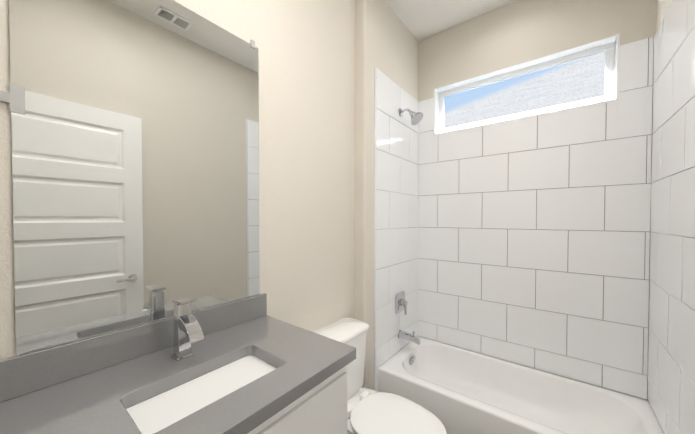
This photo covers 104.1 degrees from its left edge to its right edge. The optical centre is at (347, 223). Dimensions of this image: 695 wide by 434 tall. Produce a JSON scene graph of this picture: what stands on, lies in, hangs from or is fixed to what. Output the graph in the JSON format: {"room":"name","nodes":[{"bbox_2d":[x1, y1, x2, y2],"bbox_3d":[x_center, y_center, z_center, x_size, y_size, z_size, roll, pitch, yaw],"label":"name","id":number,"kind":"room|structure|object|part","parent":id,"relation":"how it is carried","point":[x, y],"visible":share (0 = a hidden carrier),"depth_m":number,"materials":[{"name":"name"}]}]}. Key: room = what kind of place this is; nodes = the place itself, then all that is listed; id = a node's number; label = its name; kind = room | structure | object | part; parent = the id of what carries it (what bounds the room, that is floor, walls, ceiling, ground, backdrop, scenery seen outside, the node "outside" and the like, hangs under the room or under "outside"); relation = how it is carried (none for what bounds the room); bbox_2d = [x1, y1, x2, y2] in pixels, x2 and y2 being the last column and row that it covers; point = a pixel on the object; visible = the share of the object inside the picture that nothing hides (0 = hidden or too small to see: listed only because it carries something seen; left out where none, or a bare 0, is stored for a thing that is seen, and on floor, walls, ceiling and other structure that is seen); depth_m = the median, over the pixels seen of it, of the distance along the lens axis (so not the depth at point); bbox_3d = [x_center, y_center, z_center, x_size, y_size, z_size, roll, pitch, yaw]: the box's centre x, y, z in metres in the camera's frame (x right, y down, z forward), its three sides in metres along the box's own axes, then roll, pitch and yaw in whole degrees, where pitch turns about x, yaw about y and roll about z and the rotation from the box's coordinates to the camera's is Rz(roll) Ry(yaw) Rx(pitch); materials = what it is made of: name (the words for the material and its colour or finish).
{"room":"bathroom","nodes":[
{"label":"bathroom","id":0,"kind":"room"},
{"bbox_2d":[0,0,354,359],"bbox_3d":[-0.585,-0.134,1.247,0.150,3.120,1.880,1,1,38],"label":"wall","id":1,"kind":"structure","parent":0,"point":[306,52],"depth_m":1.51,"materials":[{"name":"paint"}]},
{"bbox_2d":[0,0,259,354],"bbox_3d":[-0.677,-0.252,0.995,0.012,1.208,0.808,1,1,38],"label":"mirror","id":2,"kind":"object","parent":1,"relation":"attached to","point":[135,149],"visible":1,"depth_m":0.91,"materials":[{"name":"silver mirror"}]},
{"bbox_2d":[0,293,266,401],"bbox_3d":[-0.699,0.407,0.968,0.020,0.106,0.953,1,1,38],"label":"backsplash","id":3,"kind":"structure","parent":1,"relation":"attached to","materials":[{"name":"grey stone"}]},
{"bbox_2d":[355,0,417,389],"bbox_3d":[0.347,-0.152,2.371,0.235,3.120,1.040,1,1,38],"label":"wall","id":4,"kind":"structure","parent":0,"point":[386,42],"depth_m":1.94,"materials":[{"name":"paint"}]},
{"bbox_2d":[374,67,377,390],"bbox_3d":[0.806,0.146,1.538,1.519,2.550,0.040,1,1,38],"label":"tile trim","id":5,"kind":"structure","parent":4,"relation":"attached to","point":[375,379],"depth_m":1.99,"materials":[{"name":"white"}]},
{"bbox_2d":[376,130,416,306],"bbox_3d":[0.438,-0.030,2.292,0.006,2.221,0.756,1,1,38],"label":"grout","id":6,"kind":"structure","parent":4,"relation":"attached to","point":[395,228],"depth_m":2.23,"materials":[{"name":"grey"}]},
{"bbox_2d":[376,67,418,368],"bbox_3d":[0.441,-0.030,2.289,0.010,2.218,0.754,1,1,38],"label":"wall tile","id":7,"kind":"structure","parent":4,"relation":"attached to","point":[396,136],"depth_m":2.21,"materials":[{"name":"white tile"}]},
{"bbox_2d":[395,291,407,314],"bbox_3d":[0.468,0.675,2.277,0.062,0.178,0.166,1,1,38],"label":"shower valve","id":8,"kind":"object","parent":7,"relation":"attached to","point":[401,302],"visible":1,"depth_m":2.26,"materials":[{"name":"silver metal"}]},
{"bbox_2d":[398,330,419,344],"bbox_3d":[0.512,0.936,2.247,0.175,0.092,0.072,1,1,38],"label":"tub spout","id":9,"kind":"object","parent":7,"relation":"attached to","point":[413,338],"visible":1,"depth_m":2.23,"materials":[{"name":"silver metal"}]},
{"bbox_2d":[399,108,422,124],"bbox_3d":[0.520,-0.879,2.212,0.195,0.161,0.116,1,1,38],"label":"shower head","id":10,"kind":"object","parent":7,"relation":"attached to","point":[416,117],"visible":1,"depth_m":2.19},
{"bbox_2d":[385,0,514,41],"bbox_3d":[0.426,-1.742,1.091,1.905,0.100,2.920,1,1,38],"label":"ceiling","id":11,"kind":"structure","parent":0,"point":[422,19],"depth_m":2.20,"materials":[{"name":"white paint"}]},
{"bbox_2d":[417,0,656,399],"bbox_3d":[1.313,-0.149,2.181,1.520,3.120,0.150,1,1,38],"label":"wall","id":12,"kind":"structure","parent":0,"point":[515,32],"depth_m":2.06,"materials":[{"name":"paint"}]},
{"bbox_2d":[439,42,614,132],"bbox_3d":[1.329,-1.010,2.187,1.178,0.407,0.050,1,1,38],"label":"window","id":13,"kind":"structure","parent":12,"relation":"in","point":[585,77],"depth_m":2.09,"materials":[{"name":"white glass"}]},
{"bbox_2d":[434,33,619,134],"bbox_3d":[1.293,-1.005,2.141,1.207,0.428,0.106,1,1,38],"label":"window frame","id":14,"kind":"structure","parent":12,"relation":"attached to","point":[604,41],"depth_m":2.03,"materials":[{"name":"white plastic"}]},
{"bbox_2d":[418,36,653,398],"bbox_3d":[1.262,-0.028,2.118,1.496,2.219,0.010,1,1,38],"label":"wall tile","id":15,"kind":"structure","parent":12,"relation":"attached to","point":[612,249],"depth_m":1.96,"materials":[{"name":"white tile"}]},
{"bbox_2d":[419,37,653,381],"bbox_3d":[1.264,-0.028,2.121,1.498,2.221,0.006,1,1,38],"label":"grout","id":16,"kind":"structure","parent":12,"relation":"attached to","point":[568,233],"depth_m":1.91,"materials":[{"name":"grey"}]},
{"bbox_2d":[656,0,671,30],"bbox_3d":[1.118,-0.123,0.576,0.150,3.120,2.920,1,1,38],"label":"wall","id":17,"kind":"structure","parent":0,"point":[663,6],"depth_m":1.56,"materials":[{"name":"paint"}]},
{"bbox_2d":[647,0,694,433],"bbox_3d":[1.626,-0.016,1.363,0.008,2.218,0.754,1,1,38],"label":"wall tile","id":18,"kind":"structure","parent":17,"relation":"attached to","point":[671,368],"depth_m":1.32,"materials":[{"name":"white tile"}]},
{"bbox_2d":[650,115,694,309],"bbox_3d":[1.629,-0.016,1.361,0.006,2.221,0.756,1,1,38],"label":"grout","id":19,"kind":"structure","parent":17,"relation":"attached to","point":[677,235],"depth_m":1.26,"materials":[{"name":"grey"}]},
{"bbox_3d":[0.426,1.478,1.142,1.905,0.100,2.920,1,1,38],"label":"floor","id":20,"kind":"structure","parent":0,"visible":0},
{"bbox_2d":[0,293,355,433],"bbox_3d":[-0.483,0.847,0.807,0.568,1.172,0.953,1,1,38],"label":"bathroom vanity","id":21,"kind":"object","parent":20,"relation":"on","point":[247,365],"visible":1,"depth_m":0.82,"materials":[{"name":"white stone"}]},
{"bbox_2d":[172,296,203,360],"bbox_3d":[-0.537,0.360,0.912,0.142,0.201,0.054,1,1,38],"label":"faucet","id":22,"kind":"object","parent":21,"relation":"on","point":[187,330],"depth_m":0.92,"materials":[{"name":"silver metal"}]},
{"bbox_2d":[314,318,446,433],"bbox_3d":[0.145,1.035,1.463,0.752,0.775,0.460,1,1,38],"label":"toilet","id":23,"kind":"object","parent":20,"relation":"on","point":[369,411],"visible":0.67,"depth_m":1.48,"materials":[{"name":"white ceramic"}]},
{"bbox_3d":[-0.067,0.661,1.622,0.215,0.032,0.460,1,1,38],"label":"tank lid","id":24,"kind":"part","parent":23,"relation":"part of","materials":[{"name":"white ceramic"}]},
{"bbox_3d":[-0.069,0.861,1.627,0.191,0.367,0.436,1,1,38],"label":"tank","id":25,"kind":"part","parent":23,"relation":"part of","materials":[{"name":"white ceramic"}]},
{"bbox_3d":[0.180,1.225,1.439,0.647,0.395,0.368,1,1,38],"label":"bowl","id":26,"kind":"part","parent":23,"relation":"part of","materials":[{"name":"white ceramic"}]},
{"bbox_3d":[0.240,1.020,1.388,0.510,0.049,0.384,1,1,38],"label":"lid","id":27,"kind":"part","parent":23,"relation":"part of","materials":[{"name":"white plastic"}]},
{"bbox_2d":[378,336,663,433],"bbox_3d":[1.043,1.253,1.858,1.516,0.326,0.723,1,1,38],"label":"bathtub","id":28,"kind":"object","parent":20,"relation":"on","point":[454,389],"visible":0.96,"depth_m":1.87,"materials":[{"name":"white ceramic"}]}
]}

